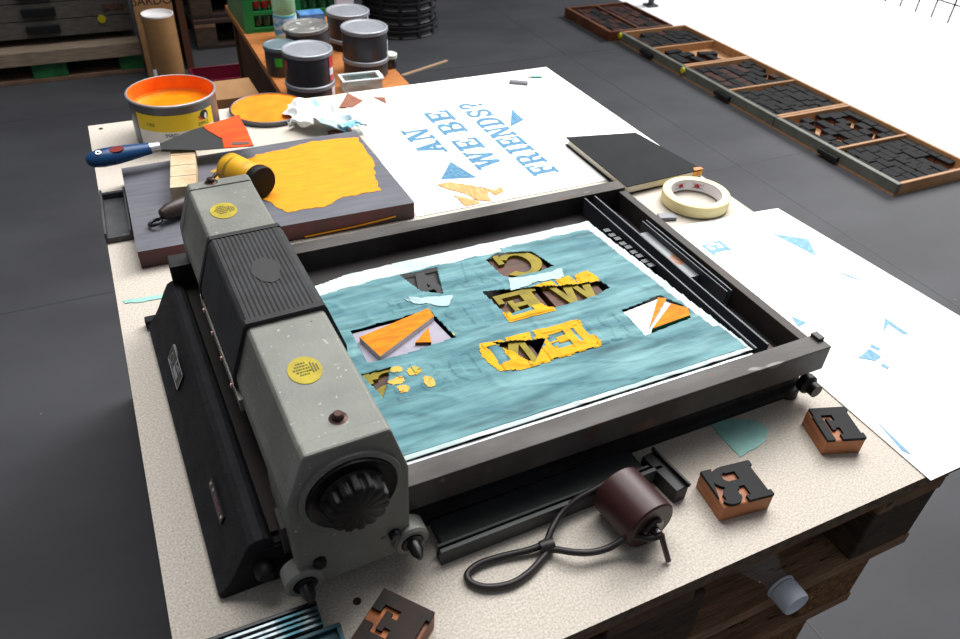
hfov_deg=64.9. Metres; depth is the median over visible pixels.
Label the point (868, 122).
block
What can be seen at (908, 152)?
block
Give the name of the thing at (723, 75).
block
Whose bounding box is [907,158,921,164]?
block
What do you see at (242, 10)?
crate
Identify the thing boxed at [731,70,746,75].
block
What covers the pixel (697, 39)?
block
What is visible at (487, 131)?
sheet
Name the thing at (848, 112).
block
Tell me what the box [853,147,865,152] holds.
block
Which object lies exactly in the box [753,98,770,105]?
block
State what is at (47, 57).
pallet
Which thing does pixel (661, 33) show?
block
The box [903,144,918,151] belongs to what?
block
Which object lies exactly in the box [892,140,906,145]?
block
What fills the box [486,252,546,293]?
block
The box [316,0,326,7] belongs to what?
bottle
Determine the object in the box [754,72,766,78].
block
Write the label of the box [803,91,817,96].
block
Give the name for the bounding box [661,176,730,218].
tape roll
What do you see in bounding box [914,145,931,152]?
block
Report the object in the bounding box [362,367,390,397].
paper scrap
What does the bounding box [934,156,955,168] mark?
block
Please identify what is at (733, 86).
block
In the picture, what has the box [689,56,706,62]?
block
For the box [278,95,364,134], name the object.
paper towel
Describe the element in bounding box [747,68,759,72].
block
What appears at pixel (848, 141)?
block
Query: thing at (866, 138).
block
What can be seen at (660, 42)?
block
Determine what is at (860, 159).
block
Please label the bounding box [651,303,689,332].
scrap
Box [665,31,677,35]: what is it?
block
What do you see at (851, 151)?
block
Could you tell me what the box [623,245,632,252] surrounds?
spacer
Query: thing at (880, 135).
block
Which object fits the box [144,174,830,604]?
press
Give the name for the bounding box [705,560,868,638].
pallet
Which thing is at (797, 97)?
block
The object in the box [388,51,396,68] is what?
glass jar
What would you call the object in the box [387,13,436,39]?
bin
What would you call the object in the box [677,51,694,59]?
block
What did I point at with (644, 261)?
spacer
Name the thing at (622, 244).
spacer
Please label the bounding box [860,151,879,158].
block
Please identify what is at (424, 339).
paper scrap
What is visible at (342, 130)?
scrap
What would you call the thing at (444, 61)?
wooden stick
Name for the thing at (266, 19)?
bottle
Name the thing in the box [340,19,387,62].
tin
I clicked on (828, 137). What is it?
block
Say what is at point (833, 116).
block
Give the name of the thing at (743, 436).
scrap
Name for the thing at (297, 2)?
crate
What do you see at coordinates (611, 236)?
spacer
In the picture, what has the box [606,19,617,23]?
block
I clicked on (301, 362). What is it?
print
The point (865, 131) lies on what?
block
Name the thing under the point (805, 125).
block
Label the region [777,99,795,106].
block
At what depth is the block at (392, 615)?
0.62 m
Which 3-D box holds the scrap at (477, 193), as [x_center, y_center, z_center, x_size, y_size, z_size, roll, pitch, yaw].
[-0.019,-0.212,1.240,0.101,0.001,0.039,23,42,23]
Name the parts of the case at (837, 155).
rail, pull, rail, rail, rail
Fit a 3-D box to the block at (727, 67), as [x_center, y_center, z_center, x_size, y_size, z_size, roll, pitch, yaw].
[1.254,-1.255,3.807,0.045,0.026,0.066,-15,42,-22]
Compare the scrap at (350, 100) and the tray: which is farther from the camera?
the tray
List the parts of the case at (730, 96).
rail, pull, rail, rail, rail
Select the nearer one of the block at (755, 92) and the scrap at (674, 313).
the scrap at (674, 313)
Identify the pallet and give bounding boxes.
[0,25,144,86]
[90,141,948,638]
[182,0,235,49]
[187,0,228,19]
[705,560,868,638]
[770,620,806,638]
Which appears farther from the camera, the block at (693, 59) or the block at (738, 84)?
the block at (693, 59)
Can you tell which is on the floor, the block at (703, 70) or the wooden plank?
the wooden plank
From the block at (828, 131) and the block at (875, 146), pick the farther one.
the block at (828, 131)
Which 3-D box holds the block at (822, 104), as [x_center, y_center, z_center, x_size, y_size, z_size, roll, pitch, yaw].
[1.578,-0.966,3.459,0.045,0.029,0.048,-13,41,-20]
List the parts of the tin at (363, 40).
lid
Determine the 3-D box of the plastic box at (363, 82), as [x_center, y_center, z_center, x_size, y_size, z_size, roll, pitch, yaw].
[-0.367,-0.733,2.335,0.130,0.043,0.068,-12,41,-19]
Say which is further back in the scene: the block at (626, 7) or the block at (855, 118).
the block at (626, 7)
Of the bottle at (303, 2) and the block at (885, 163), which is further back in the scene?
the block at (885, 163)
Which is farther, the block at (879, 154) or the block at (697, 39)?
the block at (697, 39)
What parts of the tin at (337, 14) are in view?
lid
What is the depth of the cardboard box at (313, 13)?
2.77 m
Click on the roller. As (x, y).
(626, 499)
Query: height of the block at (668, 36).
0.027 m
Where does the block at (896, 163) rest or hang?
on the case at (837, 155)
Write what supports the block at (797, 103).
on the case at (730, 96)
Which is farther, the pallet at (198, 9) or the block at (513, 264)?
the pallet at (198, 9)
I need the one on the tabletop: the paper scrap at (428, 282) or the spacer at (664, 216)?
the spacer at (664, 216)
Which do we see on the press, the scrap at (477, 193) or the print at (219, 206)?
the print at (219, 206)
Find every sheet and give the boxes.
[315,221,752,460]
[337,67,659,216]
[619,0,959,156]
[672,208,959,479]
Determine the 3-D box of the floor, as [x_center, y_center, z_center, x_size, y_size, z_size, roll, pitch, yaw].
[1.326,-0.857,3.378,15.310,0.051,15.139,-14,41,-21]
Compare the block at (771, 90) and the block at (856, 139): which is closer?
the block at (856, 139)
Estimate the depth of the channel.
1.12 m
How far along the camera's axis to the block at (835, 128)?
3.25 m
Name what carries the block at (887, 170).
on the case at (837, 155)
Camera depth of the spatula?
1.20 m
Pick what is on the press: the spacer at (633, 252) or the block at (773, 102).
the spacer at (633, 252)
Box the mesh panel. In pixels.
[884,0,959,22]
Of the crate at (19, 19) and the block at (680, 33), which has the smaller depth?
the crate at (19, 19)
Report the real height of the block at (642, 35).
0.026 m
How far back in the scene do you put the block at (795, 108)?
3.41 m
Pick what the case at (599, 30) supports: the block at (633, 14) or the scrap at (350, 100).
the block at (633, 14)
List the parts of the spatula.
handle, blade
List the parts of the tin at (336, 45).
lid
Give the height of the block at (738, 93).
0.028 m
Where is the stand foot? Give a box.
[643,0,658,7]
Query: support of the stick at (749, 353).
on the press
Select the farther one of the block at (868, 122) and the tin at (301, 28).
the block at (868, 122)
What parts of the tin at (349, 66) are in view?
lid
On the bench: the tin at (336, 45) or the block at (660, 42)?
the tin at (336, 45)
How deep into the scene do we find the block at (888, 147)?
3.11 m
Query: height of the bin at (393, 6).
0.215 m
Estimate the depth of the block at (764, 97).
3.50 m
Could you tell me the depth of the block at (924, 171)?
2.95 m
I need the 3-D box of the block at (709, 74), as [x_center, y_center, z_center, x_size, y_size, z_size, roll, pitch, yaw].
[1.133,-1.198,3.728,0.045,0.024,0.052,-13,41,-20]
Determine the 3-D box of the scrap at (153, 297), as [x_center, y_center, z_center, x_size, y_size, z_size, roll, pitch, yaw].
[-0.429,-0.026,0.973,0.055,0.001,0.010,-11,40,-18]
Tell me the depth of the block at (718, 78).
3.67 m
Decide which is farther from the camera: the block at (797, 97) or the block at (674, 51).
the block at (674, 51)
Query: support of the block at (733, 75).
on the case at (730, 96)
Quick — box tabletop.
[88,95,959,638]
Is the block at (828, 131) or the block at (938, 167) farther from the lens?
the block at (828, 131)
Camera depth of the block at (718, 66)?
3.80 m
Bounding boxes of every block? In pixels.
[207,601,323,638]
[294,622,344,638]
[351,588,434,638]
[359,308,433,359]
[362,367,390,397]
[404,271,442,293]
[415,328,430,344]
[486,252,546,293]
[491,287,547,313]
[494,340,537,362]
[538,282,602,306]
[590,10,602,15]
[602,23,614,29]
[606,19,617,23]
[622,6,633,10]
[629,12,640,17]
[640,33,652,37]
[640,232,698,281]
[648,41,658,44]
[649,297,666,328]
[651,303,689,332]
[654,40,666,44]
[655,31,667,35]
[662,34,674,39]
[664,49,681,55]
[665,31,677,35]
[668,54,689,63]
[670,38,681,42]
[672,35,683,38]
[673,31,686,35]
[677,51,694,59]
[679,30,692,33]
[682,35,694,40]
[687,34,701,39]
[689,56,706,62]
[696,38,707,41]
[696,51,717,58]
[696,67,709,72]
[696,460,774,520]
[703,72,716,76]
[704,54,719,60]
[708,68,723,74]
[711,75,726,81]
[712,65,723,68]
[717,73,733,79]
[718,69,731,73]
[722,65,736,71]
[727,73,740,78]
[727,79,741,83]
[728,84,740,88]
[729,64,740,68]
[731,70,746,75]
[735,78,747,81]
[736,67,750,72]
[736,83,747,86]
[736,92,747,97]
[738,63,751,68]
[740,75,755,81]
[742,82,754,85]
[743,61,755,65]
[744,93,758,99]
[746,72,759,78]
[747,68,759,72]
[749,90,763,95]
[750,80,764,84]
[752,65,765,72]
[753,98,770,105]
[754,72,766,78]
[755,77,768,80]
[757,95,771,100]
[759,90,773,95]
[764,88,777,92]
[764,104,780,110]
[767,74,780,80]
[767,100,780,104]
[768,94,782,100]
[771,85,786,91]
[773,91,786,96]
[774,109,787,113]
[775,77,786,80]
[775,103,790,110]
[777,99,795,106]
[780,90,793,95]
[781,96,796,101]
[783,86,798,92]
[787,83,798,86]
[789,94,806,101]
[790,105,804,110]
[792,101,805,106]
[793,86,809,92]
[793,91,805,95]
[798,122,816,132]
[800,100,814,105]
[800,117,815,125]
[802,95,816,100]
[802,406,866,454]
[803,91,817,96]
[811,100,822,105]
[813,95,828,101]
[814,113,829,122]
[814,120,833,129]
[816,136,831,143]
[818,103,829,106]
[819,128,838,137]
[822,135,836,140]
[825,112,841,123]
[828,126,843,131]
[831,140,846,146]
[833,111,847,119]
[834,118,851,125]
[834,123,853,131]
[837,131,855,140]
[842,110,855,120]
[842,139,856,144]
[845,149,860,155]
[847,130,863,136]
[849,114,866,123]
[850,137,865,142]
[853,122,871,130]
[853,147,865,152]
[855,153,875,162]
[857,128,873,137]
[857,158,869,164]
[859,135,873,140]
[860,119,878,126]
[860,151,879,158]
[862,146,878,153]
[869,164,880,170]
[870,144,883,149]
[870,162,886,168]
[871,125,890,134]
[873,152,893,161]
[874,133,889,139]
[874,158,893,167]
[878,149,898,157]
[881,145,902,153]
[881,168,900,176]
[885,132,897,135]
[889,143,905,150]
[889,166,906,174]
[890,160,904,167]
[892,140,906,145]
[894,156,910,164]
[896,176,908,180]
[897,153,911,158]
[899,166,915,172]
[900,138,918,146]
[901,149,921,158]
[901,173,916,179]
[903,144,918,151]
[904,162,919,169]
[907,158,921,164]
[910,171,925,177]
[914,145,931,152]
[914,150,928,159]
[915,167,934,175]
[916,158,934,165]
[917,163,932,169]
[926,151,941,162]
[929,169,939,173]
[931,164,948,171]
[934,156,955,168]
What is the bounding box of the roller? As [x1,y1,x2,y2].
[463,467,672,590]
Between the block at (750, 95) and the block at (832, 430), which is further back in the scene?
the block at (750, 95)
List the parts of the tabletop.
end bracket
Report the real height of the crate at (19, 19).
0.620 m
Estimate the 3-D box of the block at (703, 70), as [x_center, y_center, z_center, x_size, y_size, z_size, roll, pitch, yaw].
[1.109,-1.232,3.766,0.045,0.028,0.051,-14,41,-21]
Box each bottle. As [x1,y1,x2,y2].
[252,1,262,27]
[259,1,271,26]
[269,0,273,25]
[271,0,296,38]
[300,0,306,9]
[306,0,316,8]
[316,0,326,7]
[326,0,334,6]
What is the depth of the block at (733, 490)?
0.74 m
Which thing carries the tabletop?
on the pallet at (701, 612)
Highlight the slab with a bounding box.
[121,131,414,267]
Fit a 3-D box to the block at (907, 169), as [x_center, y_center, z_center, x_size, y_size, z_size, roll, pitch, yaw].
[1.682,-0.582,2.979,0.040,0.025,0.050,-13,41,-20]
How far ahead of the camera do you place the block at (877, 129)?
3.28 m
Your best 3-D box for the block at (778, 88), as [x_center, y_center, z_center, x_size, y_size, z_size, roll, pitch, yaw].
[1.427,-1.095,3.615,0.045,0.027,0.055,-15,42,-22]
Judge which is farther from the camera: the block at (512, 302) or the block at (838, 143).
the block at (838, 143)
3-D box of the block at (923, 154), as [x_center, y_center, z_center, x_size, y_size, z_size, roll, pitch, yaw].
[1.808,-0.671,3.100,0.040,0.026,0.046,-15,41,-22]
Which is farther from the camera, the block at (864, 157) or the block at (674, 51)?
the block at (674, 51)
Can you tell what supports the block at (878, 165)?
on the case at (837, 155)
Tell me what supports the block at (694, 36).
on the case at (725, 52)
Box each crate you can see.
[0,0,133,40]
[227,0,273,33]
[295,0,326,15]
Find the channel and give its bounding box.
[99,187,133,243]
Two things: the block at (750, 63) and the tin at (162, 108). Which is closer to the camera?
the tin at (162, 108)
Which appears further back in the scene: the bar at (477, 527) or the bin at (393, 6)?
the bin at (393, 6)
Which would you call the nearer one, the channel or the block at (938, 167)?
the channel
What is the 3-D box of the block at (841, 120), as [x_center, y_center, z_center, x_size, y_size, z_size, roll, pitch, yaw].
[1.600,-0.863,3.333,0.045,0.024,0.053,-15,42,-22]
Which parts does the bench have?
leg panel, rail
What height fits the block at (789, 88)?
0.026 m
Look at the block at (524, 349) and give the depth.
0.81 m
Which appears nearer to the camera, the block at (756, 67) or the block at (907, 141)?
the block at (907, 141)
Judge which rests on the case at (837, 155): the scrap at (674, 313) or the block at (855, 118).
the block at (855, 118)
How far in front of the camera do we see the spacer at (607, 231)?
1.02 m
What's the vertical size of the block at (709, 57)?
0.030 m
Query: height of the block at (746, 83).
0.024 m
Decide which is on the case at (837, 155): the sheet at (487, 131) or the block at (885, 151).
the block at (885, 151)
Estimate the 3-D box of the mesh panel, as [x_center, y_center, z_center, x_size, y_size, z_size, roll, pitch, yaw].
[2.862,-2.162,4.713,0.014,0.500,1.200,-14,41,-21]
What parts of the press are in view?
plate, serial plate, plate, adjusting knob, rail, bed plate, rail, rail, clamp knob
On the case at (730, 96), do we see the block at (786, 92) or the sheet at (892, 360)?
the block at (786, 92)
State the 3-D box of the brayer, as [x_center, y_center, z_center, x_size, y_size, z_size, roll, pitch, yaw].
[-0.399,-0.188,1.095,0.088,0.050,0.188,27,44,27]
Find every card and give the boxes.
[352,321,450,373]
[624,300,670,335]
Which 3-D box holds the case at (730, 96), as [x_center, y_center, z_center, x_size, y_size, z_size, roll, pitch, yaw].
[1.330,-1.098,3.606,0.466,0.050,0.655,-14,41,-21]
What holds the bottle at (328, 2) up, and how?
in the crate at (297, 2)
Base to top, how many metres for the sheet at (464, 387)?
0.004 m
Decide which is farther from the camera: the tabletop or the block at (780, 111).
the block at (780, 111)
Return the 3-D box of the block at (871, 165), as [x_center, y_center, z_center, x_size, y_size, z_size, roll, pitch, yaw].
[1.538,-0.583,2.967,0.040,0.028,0.051,-15,41,-22]
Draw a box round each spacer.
[509,79,527,84]
[602,228,610,235]
[607,233,615,240]
[613,236,621,243]
[618,241,626,247]
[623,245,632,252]
[629,250,637,256]
[635,253,643,261]
[640,259,649,265]
[646,263,655,272]
[657,213,676,220]
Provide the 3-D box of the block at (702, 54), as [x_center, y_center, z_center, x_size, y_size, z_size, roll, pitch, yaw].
[1.192,-1.387,3.968,0.100,0.030,0.040,-7,39,-12]
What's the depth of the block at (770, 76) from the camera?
3.74 m
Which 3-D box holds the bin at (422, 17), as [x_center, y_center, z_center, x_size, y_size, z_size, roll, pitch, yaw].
[-0.440,-1.688,4.103,0.398,0.068,0.398,-14,41,-21]
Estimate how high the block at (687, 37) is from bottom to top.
0.025 m
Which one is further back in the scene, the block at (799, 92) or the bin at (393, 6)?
the bin at (393, 6)
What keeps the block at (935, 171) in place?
on the case at (837, 155)
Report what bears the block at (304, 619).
on the tabletop
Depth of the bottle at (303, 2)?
2.87 m
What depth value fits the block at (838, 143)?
3.14 m
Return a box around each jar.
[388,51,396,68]
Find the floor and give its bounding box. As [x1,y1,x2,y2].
[0,0,959,638]
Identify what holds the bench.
on the floor
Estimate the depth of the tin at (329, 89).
2.22 m
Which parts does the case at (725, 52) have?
pull, rail, rail, rail, rail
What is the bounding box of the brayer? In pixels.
[148,153,274,226]
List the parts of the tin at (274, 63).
lid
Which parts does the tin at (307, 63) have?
lid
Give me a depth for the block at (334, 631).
0.61 m
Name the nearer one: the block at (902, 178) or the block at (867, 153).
the block at (902, 178)
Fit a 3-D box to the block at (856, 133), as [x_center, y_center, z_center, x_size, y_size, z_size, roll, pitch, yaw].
[1.605,-0.785,3.232,0.045,0.027,0.054,-14,41,-20]
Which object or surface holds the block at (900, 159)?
on the case at (837, 155)
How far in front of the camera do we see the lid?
1.44 m
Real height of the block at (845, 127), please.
0.029 m
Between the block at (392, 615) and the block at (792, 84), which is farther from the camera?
the block at (792, 84)
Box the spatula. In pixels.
[86,115,253,166]
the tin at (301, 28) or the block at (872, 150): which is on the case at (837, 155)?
the block at (872, 150)
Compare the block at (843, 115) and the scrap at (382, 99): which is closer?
the scrap at (382, 99)
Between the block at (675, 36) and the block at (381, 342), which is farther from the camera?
the block at (675, 36)
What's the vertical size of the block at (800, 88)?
0.028 m
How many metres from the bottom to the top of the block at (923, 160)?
0.024 m
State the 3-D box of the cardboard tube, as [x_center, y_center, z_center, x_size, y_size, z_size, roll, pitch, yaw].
[-1.374,-1.173,3.289,0.131,0.311,0.130,-14,41,-21]
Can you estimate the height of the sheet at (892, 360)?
0.006 m
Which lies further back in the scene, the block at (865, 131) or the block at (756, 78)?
the block at (756, 78)
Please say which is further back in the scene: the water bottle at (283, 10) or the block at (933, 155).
the block at (933, 155)
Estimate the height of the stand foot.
0.398 m
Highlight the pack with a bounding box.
[334,0,353,4]
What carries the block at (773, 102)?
on the case at (730, 96)
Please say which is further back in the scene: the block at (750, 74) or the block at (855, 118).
the block at (750, 74)
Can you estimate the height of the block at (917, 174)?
0.027 m
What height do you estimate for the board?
0.016 m
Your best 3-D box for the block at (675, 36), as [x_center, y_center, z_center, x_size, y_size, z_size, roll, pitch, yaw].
[1.089,-1.547,4.167,0.045,0.029,0.054,-15,42,-22]
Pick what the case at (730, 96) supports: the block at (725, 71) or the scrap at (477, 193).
the block at (725, 71)
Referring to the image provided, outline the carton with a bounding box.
[213,78,257,108]
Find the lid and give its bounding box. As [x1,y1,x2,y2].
[229,92,294,126]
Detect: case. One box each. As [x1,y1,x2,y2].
[564,2,672,40]
[618,25,749,74]
[680,57,847,126]
[772,104,959,195]
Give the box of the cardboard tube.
[140,8,184,76]
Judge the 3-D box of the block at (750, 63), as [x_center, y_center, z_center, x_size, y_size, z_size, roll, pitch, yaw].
[1.380,-1.304,3.877,0.045,0.029,0.046,-15,41,-22]
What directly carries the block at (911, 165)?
on the case at (837, 155)
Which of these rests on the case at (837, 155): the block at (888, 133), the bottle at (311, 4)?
the block at (888, 133)
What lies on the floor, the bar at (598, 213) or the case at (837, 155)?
the case at (837, 155)
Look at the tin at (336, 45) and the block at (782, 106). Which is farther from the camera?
the block at (782, 106)
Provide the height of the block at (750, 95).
0.026 m
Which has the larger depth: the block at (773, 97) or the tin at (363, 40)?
the block at (773, 97)
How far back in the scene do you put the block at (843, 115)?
3.39 m
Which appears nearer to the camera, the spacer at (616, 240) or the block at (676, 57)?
the spacer at (616, 240)
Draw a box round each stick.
[401,60,447,76]
[407,352,752,464]
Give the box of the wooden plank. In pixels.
[171,0,194,67]
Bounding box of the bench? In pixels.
[225,5,409,94]
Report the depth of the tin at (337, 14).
2.57 m
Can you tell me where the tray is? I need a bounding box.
[188,63,240,81]
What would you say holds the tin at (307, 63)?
on the tin at (329, 89)
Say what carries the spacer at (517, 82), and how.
on the sheet at (487, 131)
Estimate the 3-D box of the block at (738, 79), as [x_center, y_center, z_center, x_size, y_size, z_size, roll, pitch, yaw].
[1.272,-1.157,3.686,0.045,0.024,0.051,-13,41,-20]
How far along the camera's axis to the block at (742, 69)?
3.78 m
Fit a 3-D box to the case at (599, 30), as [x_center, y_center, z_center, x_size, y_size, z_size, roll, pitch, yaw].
[0.796,-1.732,4.376,0.430,0.052,0.475,-14,41,-21]
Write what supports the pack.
on the bench
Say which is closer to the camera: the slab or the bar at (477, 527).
the bar at (477, 527)
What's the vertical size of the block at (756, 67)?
0.025 m
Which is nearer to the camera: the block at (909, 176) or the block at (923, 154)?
the block at (909, 176)
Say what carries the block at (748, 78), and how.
on the case at (730, 96)
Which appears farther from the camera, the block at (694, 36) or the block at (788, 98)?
the block at (694, 36)
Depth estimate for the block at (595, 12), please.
4.43 m
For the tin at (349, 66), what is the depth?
2.40 m
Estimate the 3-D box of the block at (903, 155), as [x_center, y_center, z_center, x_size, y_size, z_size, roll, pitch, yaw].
[1.723,-0.654,3.075,0.040,0.024,0.043,-14,41,-21]
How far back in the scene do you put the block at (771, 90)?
3.58 m
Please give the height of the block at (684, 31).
0.026 m
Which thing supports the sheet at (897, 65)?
on the floor
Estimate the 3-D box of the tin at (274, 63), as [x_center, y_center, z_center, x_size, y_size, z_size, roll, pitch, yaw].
[-0.632,-0.831,2.401,0.104,0.092,0.104,-14,41,-21]
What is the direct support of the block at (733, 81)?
on the case at (730, 96)
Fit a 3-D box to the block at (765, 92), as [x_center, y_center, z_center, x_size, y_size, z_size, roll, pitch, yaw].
[1.346,-1.059,3.564,0.045,0.025,0.060,-15,42,-22]
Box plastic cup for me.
[767,575,808,614]
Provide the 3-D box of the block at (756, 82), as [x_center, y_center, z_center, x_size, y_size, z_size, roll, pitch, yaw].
[1.347,-1.132,3.655,0.045,0.029,0.069,-15,41,-21]
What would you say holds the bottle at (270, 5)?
in the crate at (242, 10)
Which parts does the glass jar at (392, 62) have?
jar lid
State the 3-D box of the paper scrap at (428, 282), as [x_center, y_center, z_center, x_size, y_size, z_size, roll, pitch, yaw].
[-0.064,-0.033,0.906,0.050,0.022,0.053,-14,41,-21]
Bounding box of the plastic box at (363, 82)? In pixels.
[337,70,383,86]
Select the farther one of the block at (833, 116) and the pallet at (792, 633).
the block at (833, 116)
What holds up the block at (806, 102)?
on the case at (730, 96)
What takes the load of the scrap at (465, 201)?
on the sheet at (487, 131)
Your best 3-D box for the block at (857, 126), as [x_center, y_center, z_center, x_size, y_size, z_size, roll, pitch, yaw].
[1.674,-0.837,3.305,0.045,0.024,0.058,-15,42,-22]
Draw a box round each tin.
[124,74,219,150]
[262,38,292,77]
[281,40,333,87]
[282,18,329,43]
[285,78,334,97]
[326,3,368,40]
[330,37,342,51]
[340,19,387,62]
[342,55,388,79]
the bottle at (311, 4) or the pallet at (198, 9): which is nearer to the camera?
the bottle at (311, 4)
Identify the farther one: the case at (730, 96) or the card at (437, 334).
the case at (730, 96)
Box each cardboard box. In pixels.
[131,0,184,76]
[296,9,324,20]
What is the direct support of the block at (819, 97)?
on the case at (730, 96)
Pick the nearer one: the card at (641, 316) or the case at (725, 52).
the card at (641, 316)
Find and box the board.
[565,132,702,193]
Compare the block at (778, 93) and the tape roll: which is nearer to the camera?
the tape roll
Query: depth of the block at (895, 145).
3.13 m
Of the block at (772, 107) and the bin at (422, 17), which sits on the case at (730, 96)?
the block at (772, 107)
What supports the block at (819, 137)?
on the case at (837, 155)
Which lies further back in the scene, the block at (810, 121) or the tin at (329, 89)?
the block at (810, 121)
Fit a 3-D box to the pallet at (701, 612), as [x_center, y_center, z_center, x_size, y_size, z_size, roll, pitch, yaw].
[-0.098,-0.035,1.150,0.804,0.141,1.200,-14,41,-21]
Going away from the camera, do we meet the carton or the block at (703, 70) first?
the carton
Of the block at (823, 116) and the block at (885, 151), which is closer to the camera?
the block at (885, 151)
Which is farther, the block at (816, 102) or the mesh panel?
the mesh panel
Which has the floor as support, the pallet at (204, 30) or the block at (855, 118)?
the pallet at (204, 30)
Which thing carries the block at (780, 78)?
on the case at (730, 96)
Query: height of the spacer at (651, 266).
0.020 m
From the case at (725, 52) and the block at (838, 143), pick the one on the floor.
the case at (725, 52)
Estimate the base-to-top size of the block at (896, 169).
0.024 m
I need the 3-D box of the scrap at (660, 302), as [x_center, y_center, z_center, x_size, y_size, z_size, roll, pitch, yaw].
[0.202,-0.008,0.875,0.009,0.004,0.066,20,41,20]
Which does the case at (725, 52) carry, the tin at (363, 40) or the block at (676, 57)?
the block at (676, 57)
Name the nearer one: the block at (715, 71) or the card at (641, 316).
the card at (641, 316)
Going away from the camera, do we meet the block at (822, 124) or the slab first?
the slab
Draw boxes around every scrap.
[124,294,162,303]
[327,127,351,134]
[339,93,362,107]
[373,97,386,103]
[438,182,491,201]
[455,196,479,205]
[478,186,503,194]
[711,418,767,456]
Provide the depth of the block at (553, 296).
0.90 m
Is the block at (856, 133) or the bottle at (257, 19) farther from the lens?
the block at (856, 133)
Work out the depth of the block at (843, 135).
3.21 m
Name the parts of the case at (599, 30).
rail, rail, rail, rail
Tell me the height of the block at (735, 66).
0.024 m
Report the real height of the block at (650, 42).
0.027 m
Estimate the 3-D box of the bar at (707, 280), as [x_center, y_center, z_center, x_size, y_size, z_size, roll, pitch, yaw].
[0.263,-0.076,0.981,0.009,0.024,0.178,-14,41,-21]
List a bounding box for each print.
[215,206,234,213]
[293,362,318,375]
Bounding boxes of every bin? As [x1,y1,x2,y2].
[362,0,435,12]
[362,2,435,25]
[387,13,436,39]
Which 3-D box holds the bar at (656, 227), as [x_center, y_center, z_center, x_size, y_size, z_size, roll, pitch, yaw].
[0.271,-0.076,0.986,0.004,0.019,0.150,-14,41,-21]
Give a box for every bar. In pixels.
[430,449,661,564]
[582,196,768,355]
[639,220,731,306]
[656,227,724,283]
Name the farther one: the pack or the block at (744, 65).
the block at (744, 65)
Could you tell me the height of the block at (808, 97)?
0.029 m
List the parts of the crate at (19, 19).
drawer, pull, pull, drawer, drawer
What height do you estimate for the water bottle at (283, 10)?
0.290 m
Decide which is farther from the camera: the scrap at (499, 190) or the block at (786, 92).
the block at (786, 92)
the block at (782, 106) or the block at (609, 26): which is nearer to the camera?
the block at (782, 106)
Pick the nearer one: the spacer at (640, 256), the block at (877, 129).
the spacer at (640, 256)
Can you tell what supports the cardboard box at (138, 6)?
on the floor
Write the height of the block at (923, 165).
0.025 m
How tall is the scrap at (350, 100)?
0.001 m
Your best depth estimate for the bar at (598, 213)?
0.94 m

